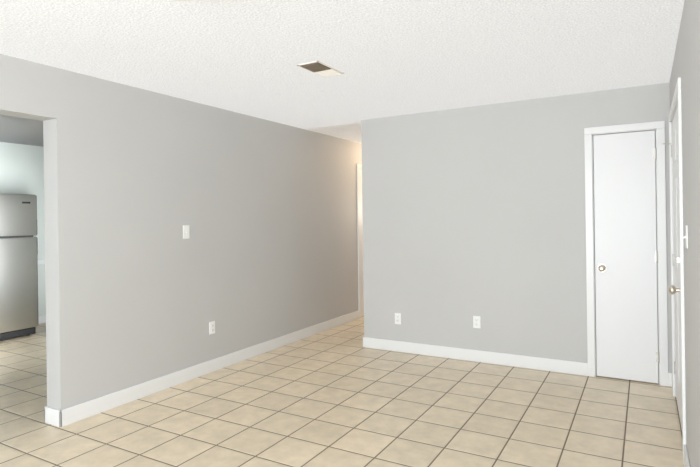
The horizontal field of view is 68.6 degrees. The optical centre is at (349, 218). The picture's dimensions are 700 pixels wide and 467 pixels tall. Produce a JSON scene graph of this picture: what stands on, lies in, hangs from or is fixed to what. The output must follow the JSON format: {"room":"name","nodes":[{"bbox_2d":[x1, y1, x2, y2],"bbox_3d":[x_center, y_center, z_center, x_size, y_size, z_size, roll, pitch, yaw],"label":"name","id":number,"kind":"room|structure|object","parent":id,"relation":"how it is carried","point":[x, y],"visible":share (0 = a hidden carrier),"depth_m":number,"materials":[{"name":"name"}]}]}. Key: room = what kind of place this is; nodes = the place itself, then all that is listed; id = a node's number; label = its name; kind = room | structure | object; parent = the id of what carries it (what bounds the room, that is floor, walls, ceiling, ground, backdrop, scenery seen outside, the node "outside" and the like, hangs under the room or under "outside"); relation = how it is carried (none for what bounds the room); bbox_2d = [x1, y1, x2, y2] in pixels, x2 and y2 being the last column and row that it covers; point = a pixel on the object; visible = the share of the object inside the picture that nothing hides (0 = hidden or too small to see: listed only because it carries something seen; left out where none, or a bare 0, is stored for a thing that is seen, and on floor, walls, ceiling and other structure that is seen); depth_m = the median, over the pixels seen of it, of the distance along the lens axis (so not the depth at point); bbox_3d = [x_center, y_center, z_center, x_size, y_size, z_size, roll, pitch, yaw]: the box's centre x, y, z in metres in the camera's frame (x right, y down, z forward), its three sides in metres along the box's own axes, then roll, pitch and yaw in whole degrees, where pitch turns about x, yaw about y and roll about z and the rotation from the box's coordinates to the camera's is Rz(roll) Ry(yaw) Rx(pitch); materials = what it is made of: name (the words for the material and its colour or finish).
{"room":"empty living room","nodes":[
{"label":"empty living room","id":0,"kind":"room"},
{"bbox_2d":[0,142,45,315],"bbox_3d":[-5.744,0.247,4.389,0.140,2.400,7.360,-1,0,30],"label":"wall","id":1,"kind":"structure","parent":0,"point":[21,168],"depth_m":6.84,"materials":[{"name":"paint"}]},
{"bbox_2d":[38,259,44,264],"bbox_3d":[-5.665,0.614,4.358,0.018,0.065,7.100,-1,0,30],"label":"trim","id":2,"kind":"structure","parent":1,"relation":"attached to","point":[42,261],"depth_m":6.93,"materials":[{"name":"white wood"}]},
{"bbox_2d":[38,315,45,323],"bbox_3d":[-5.656,1.391,4.359,0.014,0.110,7.100,-1,0,30],"label":"baseboard","id":3,"kind":"structure","parent":1,"relation":"attached to","point":[41,319],"depth_m":6.92,"materials":[{"name":"white wood"}]},
{"bbox_2d":[0,54,362,409],"bbox_3d":[-1.424,0.185,4.500,0.160,2.400,11.860,-1,0,30],"label":"wall","id":4,"kind":"structure","parent":0,"point":[139,289],"depth_m":4.23,"materials":[{"name":"grey paint"}]},
{"bbox_2d":[183,225,189,238],"bbox_3d":[-1.392,0.118,4.377,0.020,0.114,0.070,-1,0,30],"label":"light switch","id":5,"kind":"object","parent":4,"relation":"attached to","point":[186,232],"visible":1,"depth_m":4.38,"materials":[{"name":"white plastic"}]},
{"bbox_2d":[44,310,358,426],"bbox_3d":[-1.403,1.330,4.509,0.188,0.110,11.600,-1,0,30],"label":"baseboard","id":6,"kind":"structure","parent":4,"relation":"attached to","point":[66,416],"depth_m":4.24,"materials":[{"name":"white wood"}]},
{"bbox_2d":[209,321,214,334],"bbox_3d":[-1.242,0.988,4.628,0.009,0.114,0.070,-1,0,30],"label":"electrical outlet","id":7,"kind":"object","parent":4,"relation":"attached to","point":[212,327],"visible":1,"depth_m":4.62,"materials":[{"name":"white plastic"}]},
{"bbox_2d":[356,164,361,317],"bbox_3d":[0.334,0.308,7.378,0.016,2.105,0.910,-1,0,30],"label":"door frame","id":8,"kind":"structure","parent":4,"relation":"attached to","point":[358,166],"depth_m":6.99,"materials":[{"name":"white wood"}]},
{"bbox_2d":[359,169,363,316],"bbox_3d":[0.360,0.336,7.363,0.075,2.028,0.776,-1,0,30],"label":"hall door","id":9,"kind":"structure","parent":4,"relation":"in","point":[361,248],"depth_m":7.08,"materials":[{"name":"white wood"}]},
{"bbox_2d":[0,316,683,466],"bbox_3d":[-1.389,1.435,4.490,7.560,0.100,11.860,-1,0,30],"label":"floor","id":10,"kind":"structure","parent":0,"point":[340,396],"depth_m":3.51,"materials":[{"name":"tile"}]},
{"bbox_2d":[0,194,37,339],"bbox_3d":[-4.271,0.565,6.068,0.672,1.723,0.764,-1,0,30],"label":"refrigerator","id":11,"kind":"object","parent":10,"relation":"on","point":[18,273],"visible":1,"depth_m":6.04,"materials":[{"name":"grey metal"}]},
{"bbox_2d":[0,0,684,146],"bbox_3d":[-1.425,-1.065,4.490,7.560,0.100,11.860,-1,0,30],"label":"ceiling","id":12,"kind":"structure","parent":0,"point":[388,58],"depth_m":3.16,"materials":[{"name":"white paint"}]},
{"bbox_2d":[297,61,343,76],"bbox_3d":[-0.198,-1.026,3.549,0.170,0.012,0.340,-1,0,30],"label":"ceiling vent","id":13,"kind":"object","parent":12,"relation":"in","point":[320,68],"visible":1,"depth_m":3.52,"materials":[{"name":"white metal"}]},
{"bbox_2d":[361,82,671,375],"bbox_3d":[1.362,0.146,4.782,2.770,2.400,0.134,-1,0,30],"label":"wall","id":14,"kind":"structure","parent":0,"point":[468,213],"depth_m":4.76,"materials":[{"name":"grey paint"}]},
{"bbox_2d":[395,313,400,323],"bbox_3d":[0.487,1.023,5.225,0.070,0.114,0.009,-1,0,30],"label":"electrical outlet","id":15,"kind":"object","parent":14,"relation":"attached to","point":[397,318],"visible":1,"depth_m":5.22,"materials":[{"name":"white plastic"}]},
{"bbox_2d":[473,316,480,327],"bbox_3d":[1.192,0.976,4.820,0.070,0.114,0.009,-1,0,30],"label":"electrical outlet","id":16,"kind":"object","parent":14,"relation":"attached to","point":[476,321],"visible":1,"depth_m":4.82,"materials":[{"name":"white plastic"}]},
{"bbox_2d":[593,130,658,382],"bbox_3d":[2.251,0.312,4.191,0.455,2.025,0.108,-1,0,30],"label":"closet door","id":17,"kind":"structure","parent":14,"relation":"in","point":[626,256],"depth_m":4.21,"materials":[{"name":"white wood"}]},
{"bbox_2d":[584,121,668,385],"bbox_3d":[2.281,0.282,4.253,0.582,2.100,0.136,-1,0,30],"label":"door frame","id":18,"kind":"structure","parent":14,"relation":"attached to","point":[658,127],"depth_m":4.13,"materials":[{"name":"white wood"}]},
{"bbox_2d":[669,0,699,466],"bbox_3d":[0.956,0.151,1.171,0.154,2.400,8.460,-1,0,30],"label":"wall","id":19,"kind":"structure","parent":0,"point":[686,65],"depth_m":2.31,"materials":[{"name":"grey paint"}]},
{"bbox_2d":[661,104,681,428],"bbox_3d":[2.115,0.311,3.335,0.116,2.028,1.120,-1,0,30],"label":"entry door","id":20,"kind":"structure","parent":19,"relation":"in","point":[674,289],"depth_m":3.38,"materials":[{"name":"white wood"}]},
{"bbox_2d":[669,77,685,463],"bbox_3d":[2.178,0.281,3.295,0.156,2.105,1.250,-1,0,30],"label":"door frame","id":21,"kind":"structure","parent":19,"relation":"attached to","point":[677,98],"depth_m":2.79,"materials":[{"name":"white wood"}]},
{"bbox_2d":[683,225,687,248],"bbox_3d":[1.654,0.091,2.533,0.020,0.114,0.070,-1,0,30],"label":"light switch","id":22,"kind":"object","parent":19,"relation":"attached to","point":[686,234],"visible":1,"depth_m":2.50,"materials":[{"name":"white plastic"}]}
]}

